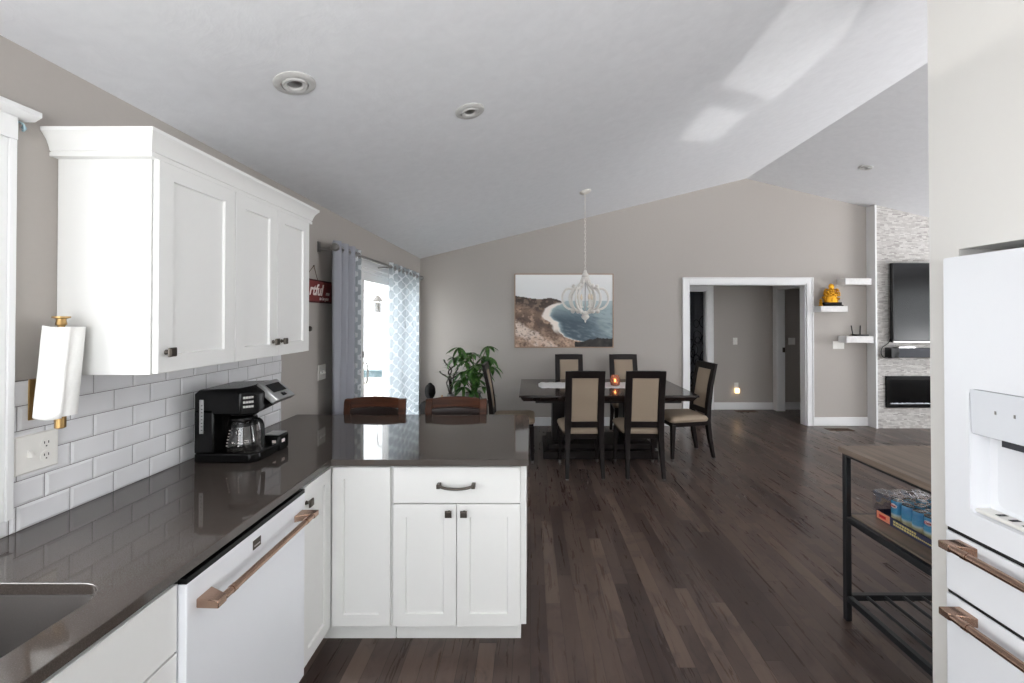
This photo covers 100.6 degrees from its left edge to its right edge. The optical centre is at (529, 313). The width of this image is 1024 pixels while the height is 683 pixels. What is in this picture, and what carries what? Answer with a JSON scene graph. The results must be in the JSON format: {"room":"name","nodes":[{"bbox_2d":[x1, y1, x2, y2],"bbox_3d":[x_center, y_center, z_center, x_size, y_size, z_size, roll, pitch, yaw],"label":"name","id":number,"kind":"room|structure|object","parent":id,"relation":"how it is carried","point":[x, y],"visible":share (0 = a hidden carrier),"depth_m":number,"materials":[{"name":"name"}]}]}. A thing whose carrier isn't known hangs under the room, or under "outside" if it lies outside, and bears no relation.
{"room":"kitchen","nodes":[
{"label":"kitchen","id":0,"kind":"room"},
{"bbox_2d":[0,35,419,538],"bbox_3d":[-1.674,0.371,1.987,0.158,2.460,8.680,0,-1,0],"label":"wall","id":1,"kind":"structure","parent":0,"point":[63,98],"depth_m":1.57,"materials":[{"name":"beige paint"}]},
{"bbox_2d":[0,96,41,522],"bbox_3d":[-1.624,-0.008,0.716,0.158,1.264,1.252,0,-1,0],"label":"window","id":2,"kind":"structure","parent":1,"relation":"in","point":[11,111],"depth_m":1.29,"materials":[{"name":"white paint"}]},
{"bbox_2d":[18,121,26,131],"bbox_3d":[-1.592,-0.586,1.333,0.021,0.033,0.018,0,-1,0],"label":"clip","id":3,"kind":"object","parent":2,"relation":"attached to","point":[23,127],"visible":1,"depth_m":1.33,"materials":[{"name":"silver metal"}]},
{"bbox_2d":[14,428,57,476],"bbox_3d":[-1.584,0.446,1.371,0.022,0.122,0.124,0,-1,0],"label":"outlet plate","id":4,"kind":"object","parent":1,"relation":"attached to","point":[38,450],"visible":0.99,"depth_m":1.36,"materials":[{"name":"white plastic"}]},
{"bbox_2d":[40,438,51,448],"bbox_3d":[-1.587,0.426,1.394,0.003,0.034,0.034,0,-1,0],"label":"receptacle","id":5,"kind":"object","parent":4,"relation":"attached to","point":[45,443],"depth_m":1.39,"materials":[{"name":"white plastic"}]},
{"bbox_2d":[40,450,51,460],"bbox_3d":[-1.587,0.466,1.394,0.003,0.034,0.034,0,-1,0],"label":"receptacle","id":6,"kind":"object","parent":4,"relation":"attached to","point":[45,455],"depth_m":1.39,"materials":[{"name":"white plastic"}]},
{"bbox_2d":[28,316,70,428],"bbox_3d":[-1.543,0.190,1.374,0.104,0.362,0.052,0,-1,0],"label":"paper towel holder","id":7,"kind":"object","parent":1,"relation":"attached to","point":[61,321],"visible":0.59,"depth_m":1.36,"materials":[{"name":"gold metal"}]},
{"bbox_2d":[32,326,85,419],"bbox_3d":[-1.512,0.185,1.368,0.095,0.292,0.119,0,-1,0],"label":"paper towel roll","id":8,"kind":"object","parent":7,"relation":"hanging from","point":[61,351],"visible":0.99,"depth_m":1.33,"materials":[{"name":"white paper"}]},
{"bbox_2d":[57,159,234,374],"bbox_3d":[-1.418,-0.165,1.631,0.368,0.750,0.382,0,-1,0],"label":"upper cabinet","id":9,"kind":"object","parent":1,"relation":"attached to","point":[146,247],"visible":0.91,"depth_m":1.44,"materials":[{"name":"white paint"}]},
{"bbox_2d":[231,192,308,362],"bbox_3d":[-1.418,-0.160,2.128,0.368,0.750,0.611,0,-1,0],"label":"upper cabinet","id":10,"kind":"object","parent":1,"relation":"attached to","point":[272,245],"visible":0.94,"depth_m":2.06,"materials":[{"name":"white paint"}]},
{"bbox_2d":[40,126,319,223],"bbox_3d":[-1.417,-0.563,1.940,0.369,0.088,1.101,0,-1,0],"label":"crown molding","id":11,"kind":"structure","parent":10,"relation":"attached to","point":[64,142],"depth_m":1.44,"materials":[{"name":"white paint"}]},
{"bbox_2d":[309,265,331,303],"bbox_3d":[-1.594,-0.218,3.139,0.018,0.278,0.535,0,-1,0],"label":"wooden sign","id":12,"kind":"object","parent":1,"relation":"attached to","point":[320,291],"visible":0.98,"depth_m":3.20,"materials":[{"name":"red wood"}]},
{"bbox_2d":[318,364,325,380],"bbox_3d":[-1.592,0.453,3.266,0.022,0.115,0.115,0,-1,0],"label":"light switch","id":13,"kind":"object","parent":1,"relation":"attached to","point":[321,368],"visible":1,"depth_m":3.25,"materials":[{"name":"white plastic"}]},
{"bbox_2d":[317,241,423,279],"bbox_3d":[-1.524,-0.492,4.499,0.159,0.080,2.599,0,-1,0],"label":"curtain rod","id":14,"kind":"object","parent":1,"relation":"attached to","point":[334,246],"visible":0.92,"depth_m":3.71,"materials":[{"name":"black metal"}]},
{"bbox_2d":[332,240,354,413],"bbox_3d":[-1.493,0.516,3.401,0.101,2.135,0.392,0,-1,0],"label":"window curtain","id":15,"kind":"object","parent":14,"relation":"hanging from","point":[343,263],"visible":0.57,"depth_m":3.35,"materials":[{"name":"grey fabric"}]},
{"bbox_2d":[354,249,360,397],"bbox_3d":[-1.493,0.519,3.651,0.052,2.136,0.112,0,-1,0],"label":"window curtain","id":16,"kind":"object","parent":14,"relation":"hanging from","point":[357,381],"visible":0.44,"depth_m":3.67,"materials":[{"name":"grey fabric"}]},
{"bbox_2d":[389,262,418,413],"bbox_3d":[-1.493,0.531,5.054,0.074,2.135,1.126,0,-1,0],"label":"window curtain","id":17,"kind":"object","parent":14,"relation":"hanging from","point":[403,287],"visible":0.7,"depth_m":4.96,"materials":[{"name":"fabric"}]},
{"bbox_2d":[361,258,388,396],"bbox_3d":[-1.654,0.552,4.975,0.178,2.150,2.070,0,-1,0],"label":"door","id":18,"kind":"structure","parent":1,"relation":"in","point":[368,275],"depth_m":4.63,"materials":[{"name":"white paint"}]},
{"bbox_2d":[372,284,382,312],"bbox_3d":[-2.348,0.568,6.695,0.275,2.448,0.170,0,-1,0],"label":"lantern","id":19,"kind":"object","parent":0,"point":[377,306],"visible":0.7,"depth_m":6.66,"materials":[{"name":"white metal"}]},
{"bbox_2d":[0,0,928,258],"bbox_3d":[3.145,-1.464,2.003,9.810,1.334,8.680,0,-1,0],"label":"ceiling","id":20,"kind":"structure","parent":0,"point":[631,103],"depth_m":2.45,"materials":[{"name":"paint"}]},
{"bbox_2d":[272,71,315,94],"bbox_3d":[-1.006,-0.980,1.817,0.162,0.047,0.166,0,-1,0],"label":"recessed light","id":21,"kind":"object","parent":20,"relation":"in","point":[288,82],"visible":1,"depth_m":1.80,"materials":[{"name":"white metal"}]},
{"bbox_2d":[455,103,483,118],"bbox_3d":[-0.340,-1.139,2.400,0.162,0.047,0.166,0,-1,0],"label":"recessed light","id":22,"kind":"object","parent":20,"relation":"in","point":[470,110],"visible":1,"depth_m":2.38,"materials":[{"name":"white metal"}]},
{"bbox_2d":[561,189,609,322],"bbox_3d":[0.612,-0.633,4.711,0.466,1.480,0.537,0,-1,30],"label":"chandelier","id":23,"kind":"object","parent":20,"relation":"hanging from","point":[585,277],"visible":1,"depth_m":4.70,"materials":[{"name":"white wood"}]},
{"bbox_2d":[859,165,872,169],"bbox_3d":[4.069,-1.762,5.148,0.137,0.041,0.140,0,-1,0],"label":"recessed light","id":24,"kind":"object","parent":20,"relation":"in","point":[863,167],"visible":1,"depth_m":5.13,"materials":[{"name":"white metal"}]},
{"bbox_2d":[299,410,932,682],"bbox_3d":[3.145,1.673,3.260,9.810,0.120,11.250,0,-1,0],"label":"floor","id":25,"kind":"structure","parent":0,"point":[727,568],"depth_m":2.58,"materials":[{"name":"brown wood"}]},
{"bbox_2d":[42,584,176,682],"bbox_3d":[-1.258,1.149,0.684,0.685,0.883,0.909,0,-1,0],"label":"base cabinet","id":26,"kind":"object","parent":25,"relation":"on","point":[142,648],"visible":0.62,"depth_m":1.02,"materials":[{"name":"white paint"}]},
{"bbox_2d":[174,489,318,682],"bbox_3d":[-1.205,1.158,1.442,0.695,0.878,0.605,0,-1,0],"label":"dishwasher","id":27,"kind":"object","parent":25,"relation":"on","point":[240,611],"visible":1,"depth_m":1.40,"materials":[{"name":"white metal"}]},
{"bbox_2d":[301,466,396,666],"bbox_3d":[-1.131,1.162,2.201,0.941,0.883,0.898,0,-1,0],"label":"base cabinet","id":28,"kind":"object","parent":25,"relation":"on","point":[348,546],"visible":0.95,"depth_m":2.02,"materials":[{"name":"white paint"}]},
{"bbox_2d":[343,396,406,413],"bbox_3d":[-1.100,1.101,2.863,0.434,1.015,0.385,0,-1,0],"label":"bar stool","id":29,"kind":"object","parent":25,"relation":"on","point":[369,404],"visible":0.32,"depth_m":3.02,"materials":[{"name":"brown wood"}]},
{"bbox_2d":[420,383,435,413],"bbox_3d":[-1.375,1.295,5.849,0.413,0.680,0.351,0,-1,0],"label":"statue","id":30,"kind":"object","parent":25,"relation":"on","point":[430,392],"visible":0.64,"depth_m":5.79,"materials":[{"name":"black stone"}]},
{"bbox_2d":[425,396,486,413],"bbox_3d":[-0.525,1.101,2.863,0.434,1.015,0.385,0,-1,0],"label":"bar stool","id":31,"kind":"object","parent":25,"relation":"on","point":[449,404],"visible":0.3,"depth_m":3.02,"materials":[{"name":"brown wood"}]},
{"bbox_2d":[393,466,526,637],"bbox_3d":[-0.338,1.163,2.315,0.640,0.883,0.670,0,-1,0],"label":"base cabinet","id":32,"kind":"object","parent":25,"relation":"on","point":[460,532],"visible":0.98,"depth_m":2.02,"materials":[{"name":"white paint"}]},
{"bbox_2d":[0,414,528,682],"bbox_3d":[-0.804,0.694,1.009,1.596,0.030,3.830,0,-1,0],"label":"countertop","id":33,"kind":"structure","parent":32,"relation":"on","point":[124,547],"depth_m":1.44,"materials":[{"name":"grey stone"}]},
{"bbox_2d":[0,595,92,657],"bbox_3d":[-1.240,0.801,0.680,0.440,0.193,0.815,0,-1,0],"label":"sink","id":34,"kind":"object","parent":33,"relation":"in","point":[22,617],"visible":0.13,"depth_m":1.06,"materials":[{"name":"grey metal"}]},
{"bbox_2d":[194,379,294,462],"bbox_3d":[-1.373,0.511,2.073,0.333,0.354,0.259,0,-1,0],"label":"coffee maker","id":35,"kind":"object","parent":33,"relation":"on","point":[214,406],"visible":0.96,"depth_m":1.98,"materials":[{"name":"black plastic"}]},
{"bbox_2d":[224,414,265,451],"bbox_3d":[-1.358,0.565,2.018,0.149,0.156,0.179,0,-1,-42],"label":"glass carafe","id":36,"kind":"object","parent":35,"relation":"on","point":[253,419],"visible":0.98,"depth_m":2.00,"materials":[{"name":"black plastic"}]},
{"bbox_2d":[482,362,534,463],"bbox_3d":[-0.236,1.095,4.811,0.581,1.062,0.469,0,-1,0],"label":"dining chair","id":37,"kind":"object","parent":25,"relation":"on","point":[485,366],"visible":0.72,"depth_m":4.64,"materials":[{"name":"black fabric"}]},
{"bbox_2d":[555,354,582,378],"bbox_3d":[0.545,1.103,5.697,0.469,1.062,0.581,0,-1,0],"label":"dining chair","id":38,"kind":"object","parent":25,"relation":"on","point":[563,362],"visible":0.21,"depth_m":5.93,"materials":[{"name":"beige fabric"}]},
{"bbox_2d":[557,371,605,479],"bbox_3d":[0.533,1.091,4.384,0.469,1.062,0.581,0,-1,-1],"label":"dining chair","id":39,"kind":"object","parent":25,"relation":"on","point":[584,390],"visible":1,"depth_m":4.16,"materials":[{"name":"beige fabric"}]},
{"bbox_2d":[519,379,699,458],"bbox_3d":[0.832,1.248,5.049,1.896,0.760,1.180,0,-1,0],"label":"dining table","id":40,"kind":"object","parent":25,"relation":"on","point":[530,390],"visible":0.6,"depth_m":4.79,"materials":[{"name":"brown wood"}]},
{"bbox_2d":[538,382,564,387],"bbox_3d":[0.267,0.866,5.130,0.330,0.005,0.377,0,-1,0],"label":"table runner","id":41,"kind":"object","parent":40,"relation":"on","point":[561,385],"depth_m":5.16,"materials":[{"name":"white fabric"}]},
{"bbox_2d":[605,382,624,387],"bbox_3d":[1.030,0.866,5.130,0.305,0.005,0.377,0,-1,0],"label":"table runner","id":42,"kind":"object","parent":40,"relation":"on","point":[607,384],"depth_m":5.09,"materials":[{"name":"white fabric"}]},
{"bbox_2d":[610,375,619,385],"bbox_3d":[1.016,0.801,5.073,0.120,0.125,0.120,0,-1,0],"label":"candle holder","id":43,"kind":"object","parent":42,"relation":"on","point":[614,380],"visible":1,"depth_m":5.03,"materials":[{"name":"orange glass"}]},
{"bbox_2d":[609,354,649,439],"bbox_3d":[1.305,1.103,5.697,0.469,1.062,0.581,0,-1,0],"label":"dining chair","id":44,"kind":"object","parent":25,"relation":"on","point":[619,364],"visible":0.31,"depth_m":5.92,"materials":[{"name":"beige fabric"}]},
{"bbox_2d":[612,371,666,479],"bbox_3d":[1.130,1.091,4.384,0.469,1.062,0.581,0,-1,1],"label":"dining chair","id":45,"kind":"object","parent":25,"relation":"on","point":[644,407],"visible":1,"depth_m":4.16,"materials":[{"name":"beige fabric"}]},
{"bbox_2d":[655,360,717,461],"bbox_3d":[1.786,1.096,4.897,0.581,1.062,0.469,0,-1,-9],"label":"dining chair","id":46,"kind":"object","parent":25,"relation":"on","point":[704,375],"visible":0.89,"depth_m":4.77,"materials":[{"name":"black wood"}]},
{"bbox_2d":[734,410,757,411],"bbox_3d":[3.625,1.643,7.126,0.350,0.006,0.120,0,-1,0],"label":"floor vent","id":47,"kind":"object","parent":25,"relation":"in","point":[734,410],"visible":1,"depth_m":7.12,"materials":[{"name":"brown metal"}]},
{"bbox_2d":[824,428,854,430],"bbox_3d":[4.350,1.633,5.976,0.340,0.006,0.140,0,-1,0],"label":"floor vent","id":48,"kind":"object","parent":25,"relation":"in","point":[830,429],"visible":1,"depth_m":5.97,"materials":[{"name":"brown metal"}]},
{"bbox_2d":[838,446,932,677],"bbox_3d":[2.196,1.151,1.899,1.127,0.900,0.717,0,-1,0],"label":"kitchen cart","id":49,"kind":"object","parent":25,"relation":"on","point":[911,465],"visible":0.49,"depth_m":2.08,"materials":[{"name":"brown wood"}]},
{"bbox_2d":[852,514,931,565],"bbox_3d":[2.197,1.055,1.898,1.043,0.021,0.633,0,0,0],"label":"shelf","id":50,"kind":"object","parent":49,"relation":"attached to","point":[896,537],"depth_m":1.98,"materials":[{"name":"brown wood"}]},
{"bbox_2d":[876,489,931,548],"bbox_3d":[1.913,0.973,1.985,0.283,0.144,0.435,0,-1,0],"label":"tray","id":51,"kind":"object","parent":49,"relation":"on","point":[884,515],"visible":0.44,"depth_m":2.04,"materials":[{"name":"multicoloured cardboard"}]},
{"bbox_2d":[890,498,904,521],"bbox_3d":[1.813,0.982,2.094,0.054,0.122,0.053,0,-1,-6],"label":"can","id":52,"kind":"object","parent":51,"relation":"in","point":[896,503],"visible":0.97,"depth_m":2.08,"materials":[{"name":"metal"}]},
{"bbox_2d":[901,503,914,527],"bbox_3d":[1.814,0.981,2.036,0.053,0.122,0.054,0,-1,-30],"label":"can","id":53,"kind":"object","parent":51,"relation":"in","point":[906,509],"visible":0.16,"depth_m":2.02,"materials":[{"name":"metal"}]},
{"bbox_2d":[903,498,916,504],"bbox_3d":[1.873,0.982,2.094,0.054,0.122,0.053,0,-1,-28],"label":"can","id":54,"kind":"object","parent":51,"relation":"in","point":[909,501],"visible":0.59,"depth_m":2.09,"materials":[{"name":"metal"}]},
{"bbox_2d":[912,508,926,534],"bbox_3d":[1.814,0.981,1.979,0.054,0.122,0.053,0,-1,-20],"label":"can","id":55,"kind":"object","parent":51,"relation":"in","point":[917,517],"visible":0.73,"depth_m":1.97,"materials":[{"name":"metal"}]},
{"bbox_2d":[914,503,926,510],"bbox_3d":[1.872,0.981,2.037,0.053,0.122,0.054,0,-1,-15],"label":"can","id":56,"kind":"object","parent":51,"relation":"in","point":[920,506],"visible":0.29,"depth_m":2.03,"materials":[{"name":"metal"}]},
{"bbox_2d":[915,498,928,504],"bbox_3d":[1.931,0.982,2.094,0.054,0.122,0.053,0,-1,21],"label":"can","id":57,"kind":"object","parent":51,"relation":"in","point":[918,500],"visible":0.11,"depth_m":2.09,"materials":[{"name":"metal"}]},
{"bbox_2d":[923,514,931,539],"bbox_3d":[1.813,0.980,1.921,0.054,0.122,0.053,0,-1,-23],"label":"can","id":58,"kind":"object","parent":51,"relation":"in","point":[927,520],"visible":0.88,"depth_m":1.91,"materials":[{"name":"metal"}]},
{"bbox_2d":[938,247,1023,682],"bbox_3d":[1.726,0.703,0.950,0.848,1.778,0.908,0,-1,0],"label":"refrigerator","id":59,"kind":"object","parent":25,"relation":"on","point":[983,545],"visible":1,"depth_m":1.29,"materials":[{"name":"white metal"}]},
{"bbox_3d":[-0.865,1.413,5.628,0.590,0.440,0.440,0,-1,0],"label":"table","id":60,"kind":"object","parent":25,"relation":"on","visible":0},
{"bbox_2d":[439,357,458,395],"bbox_3d":[-1.032,0.873,5.503,0.399,0.638,0.191,0,-1,-11],"label":"bamboo","id":61,"kind":"object","parent":60,"relation":"on","point":[449,378],"visible":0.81,"depth_m":5.50,"materials":[{"name":"green plant"}]},
{"bbox_2d":[446,346,502,397],"bbox_3d":[-0.726,0.811,5.555,0.755,0.763,0.731,0,-1,0],"label":"tree","id":62,"kind":"object","parent":60,"relation":"on","point":[472,372],"visible":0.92,"depth_m":5.42,"materials":[{"name":"green plant"}]},
{"bbox_2d":[420,179,866,416],"bbox_3d":[3.199,-0.177,6.272,9.603,3.632,0.120,0,-1,0],"label":"wall","id":63,"kind":"structure","parent":0,"point":[744,227],"depth_m":6.22,"materials":[{"name":"beige paint"}]},
{"bbox_2d":[514,274,613,347],"bbox_3d":[0.494,-0.037,6.191,1.438,1.075,0.037,0,-1,0],"label":"framed picture","id":64,"kind":"object","parent":63,"relation":"attached to","point":[542,320],"visible":0.84,"depth_m":6.18,"materials":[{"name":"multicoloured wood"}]},
{"bbox_2d":[534,417,867,425],"bbox_3d":[1.659,1.576,6.189,6.522,0.125,0.015,0,-1,0],"label":"baseboard","id":65,"kind":"structure","parent":63,"relation":"attached to","point":[539,421],"depth_m":6.18,"materials":[{"name":"white paint"}]},
{"bbox_2d":[682,277,813,425],"bbox_3d":[3.178,0.558,6.254,1.905,2.161,0.153,0,-1,0],"label":"trim","id":66,"kind":"structure","parent":63,"relation":"attached to","point":[806,284],"depth_m":6.20,"materials":[{"name":"white paint"}]},
{"bbox_2d":[814,306,847,311],"bbox_3d":[4.327,-0.060,6.126,0.386,0.087,0.166,0,-1,0],"label":"floating shelf","id":67,"kind":"object","parent":63,"relation":"attached to","point":[816,308],"visible":1,"depth_m":6.04,"materials":[{"name":"white paint"}]},
{"bbox_2d":[822,284,843,305],"bbox_3d":[4.348,-0.266,6.130,0.276,0.325,0.126,0,-1,0],"label":"statue","id":68,"kind":"object","parent":67,"relation":"on","point":[830,297],"visible":1,"depth_m":6.09,"materials":[{"name":"gold plastic"}]},
{"bbox_2d":[833,341,843,348],"bbox_3d":[4.503,0.464,6.201,0.165,0.115,0.010,0,-1,0],"label":"light switch","id":69,"kind":"object","parent":63,"relation":"attached to","point":[836,345],"visible":0.91,"depth_m":6.20,"materials":[{"name":"white plastic"}]},
{"bbox_2d":[837,278,871,285],"bbox_3d":[4.675,-0.453,6.129,0.376,0.092,0.166,0,-1,0],"label":"floating shelf","id":70,"kind":"object","parent":63,"relation":"attached to","point":[845,281],"visible":1,"depth_m":6.05,"materials":[{"name":"white paint"}]},
{"bbox_2d":[838,336,873,342],"bbox_3d":[4.690,0.375,6.122,0.386,0.097,0.166,0,-1,0],"label":"floating shelf","id":71,"kind":"object","parent":63,"relation":"attached to","point":[842,339],"visible":0.93,"depth_m":6.04,"materials":[{"name":"white paint"}]},
{"bbox_2d":[851,325,868,335],"bbox_3d":[4.751,0.251,6.126,0.187,0.151,0.106,0,-1,0],"label":"router","id":72,"kind":"object","parent":71,"relation":"on","point":[859,334],"visible":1,"depth_m":6.13,"materials":[{"name":"black plastic"}]},
{"bbox_2d":[714,286,799,401],"bbox_3d":[3.800,0.398,7.337,3.200,2.500,0.100,0,-1,0],"label":"wall","id":73,"kind":"structure","parent":0,"point":[743,313],"depth_m":7.29,"materials":[{"name":"beige paint"}]},
{"bbox_2d":[690,286,713,409],"bbox_3d":[2.795,0.573,7.321,0.690,2.150,0.128,0,-1,0],"label":"trim","id":74,"kind":"structure","parent":73,"relation":"attached to","point":[708,291],"depth_m":7.27,"materials":[{"name":"white paint"}]},
{"bbox_2d":[734,383,739,392],"bbox_3d":[3.533,1.274,7.254,0.072,0.175,0.050,0,-1,0],"label":"night light","id":75,"kind":"object","parent":73,"relation":"attached to","point":[737,390],"visible":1,"depth_m":7.25,"materials":[{"name":"white plastic"}]},
{"bbox_2d":[714,402,799,409],"bbox_3d":[4.275,1.585,7.269,2.250,0.125,0.015,0,-1,0],"label":"baseboard","id":76,"kind":"structure","parent":73,"relation":"attached to","point":[717,405],"depth_m":7.26,"materials":[{"name":"white paint"}]},
{"bbox_2d":[788,338,794,344],"bbox_3d":[4.485,0.479,7.281,0.115,0.118,0.010,0,-1,0],"label":"light switch","id":77,"kind":"object","parent":73,"relation":"attached to","point":[791,341],"visible":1,"depth_m":7.28,"materials":[{"name":"white plastic"}]},
{"bbox_2d":[877,205,930,427],"bbox_3d":[6.423,0.045,6.135,2.955,3.185,0.150,0,-1,0],"label":"wall","id":78,"kind":"structure","parent":0,"point":[902,237],"depth_m":6.06,"materials":[{"name":"stone"}]},
{"bbox_2d":[866,205,877,428],"bbox_3d":[4.932,0.043,6.130,0.024,3.189,0.160,0,-1,0],"label":"trim","id":79,"kind":"structure","parent":78,"relation":"attached to","point":[871,211],"depth_m":6.11,"materials":[{"name":"white paint"}]},
{"bbox_2d":[885,347,929,357],"bbox_3d":[5.700,0.555,5.997,1.300,0.138,0.113,0,-1,0],"label":"soundbar","id":80,"kind":"object","parent":78,"relation":"attached to","point":[890,352],"visible":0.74,"depth_m":5.96,"materials":[{"name":"black plastic"}]},
{"bbox_2d":[881,340,899,357],"bbox_3d":[5.063,0.485,5.985,0.184,0.304,0.131,0,-1,0],"label":"power cord","id":81,"kind":"object","parent":80,"relation":"attached to","point":[889,340],"visible":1,"depth_m":6.02,"materials":[{"name":"black plastic"}]},
{"bbox_2d":[894,346,914,347],"bbox_3d":[5.285,0.479,5.996,0.230,0.024,0.080,0,-1,0],"label":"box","id":82,"kind":"object","parent":80,"relation":"on","point":[894,346],"visible":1,"depth_m":5.96,"materials":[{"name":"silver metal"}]},
{"bbox_2d":[885,376,930,407],"bbox_3d":[5.902,1.115,6.037,1.695,0.447,0.024,0,-1,0],"label":"electric fireplace","id":83,"kind":"object","parent":78,"relation":"attached to","point":[900,391],"visible":0.41,"depth_m":6.04,"materials":[{"name":"black plastic"}]},
{"bbox_2d":[890,263,929,342],"bbox_3d":[6.077,-0.148,6.016,1.950,1.120,0.088,0,-1,0],"label":"television","id":84,"kind":"object","parent":78,"relation":"attached to","point":[909,282],"visible":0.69,"depth_m":5.97,"materials":[{"name":"black plastic"}]},
{"bbox_2d":[927,0,1023,682],"bbox_3d":[1.865,-0.123,-0.339,0.870,3.408,3.720,0,-1,0],"label":"wall","id":85,"kind":"structure","parent":0,"point":[976,47],"depth_m":1.40,"materials":[{"name":"paint"}]},
{"bbox_3d":[4.835,0.393,6.807,1.330,2.500,0.960,0,-1,0],"label":"wall","id":86,"kind":"structure","parent":0,"visible":0},
{"bbox_2d":[773,286,799,410],"bbox_3d":[4.222,0.578,6.802,0.140,2.130,0.934,0,-1,0],"label":"trim","id":87,"kind":"structure","parent":86,"relation":"attached to","point":[778,294],"depth_m":7.15,"materials":[{"name":"white paint"}]},
{"bbox_3d":[3.025,0.400,7.562,1.950,2.500,2.470,0,-1,0],"label":"wall","id":88,"kind":"structure","parent":0,"visible":0},
{"bbox_2d":[690,292,703,390],"bbox_3d":[2.900,0.561,7.990,1.400,2.038,0.074,0,-1,0],"label":"shower curtain","id":89,"kind":"object","parent":88,"relation":"hanging from","point":[696,298],"visible":0.1,"depth_m":7.98,"materials":[{"name":"black fabric"}]},
{"label":"outside","id":90,"kind":"structure","parent":0,"visible":0},
{"bbox_2d":[364,369,381,395],"bbox_3d":[-7.877,2.386,5.979,12.247,0.300,24.000,0,-1,0],"label":"ground","id":91,"kind":"structure","parent":90,"point":[379,379],"depth_m":13.36,"materials":[{"name":"white"}]},
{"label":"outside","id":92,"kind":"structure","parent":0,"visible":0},
{"bbox_3d":[-3.176,1.851,4.784,2.847,0.150,4.600,0,-1,0],"label":"floor","id":93,"kind":"structure","parent":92,"visible":0},
{"bbox_2d":[364,370,381,396],"bbox_3d":[-3.050,1.330,6.989,2.500,0.790,0.100,0,-1,0],"label":"deck railing","id":94,"kind":"object","parent":93,"relation":"on","point":[372,373],"visible":0.04,"depth_m":6.97,"materials":[{"name":"white paint"}]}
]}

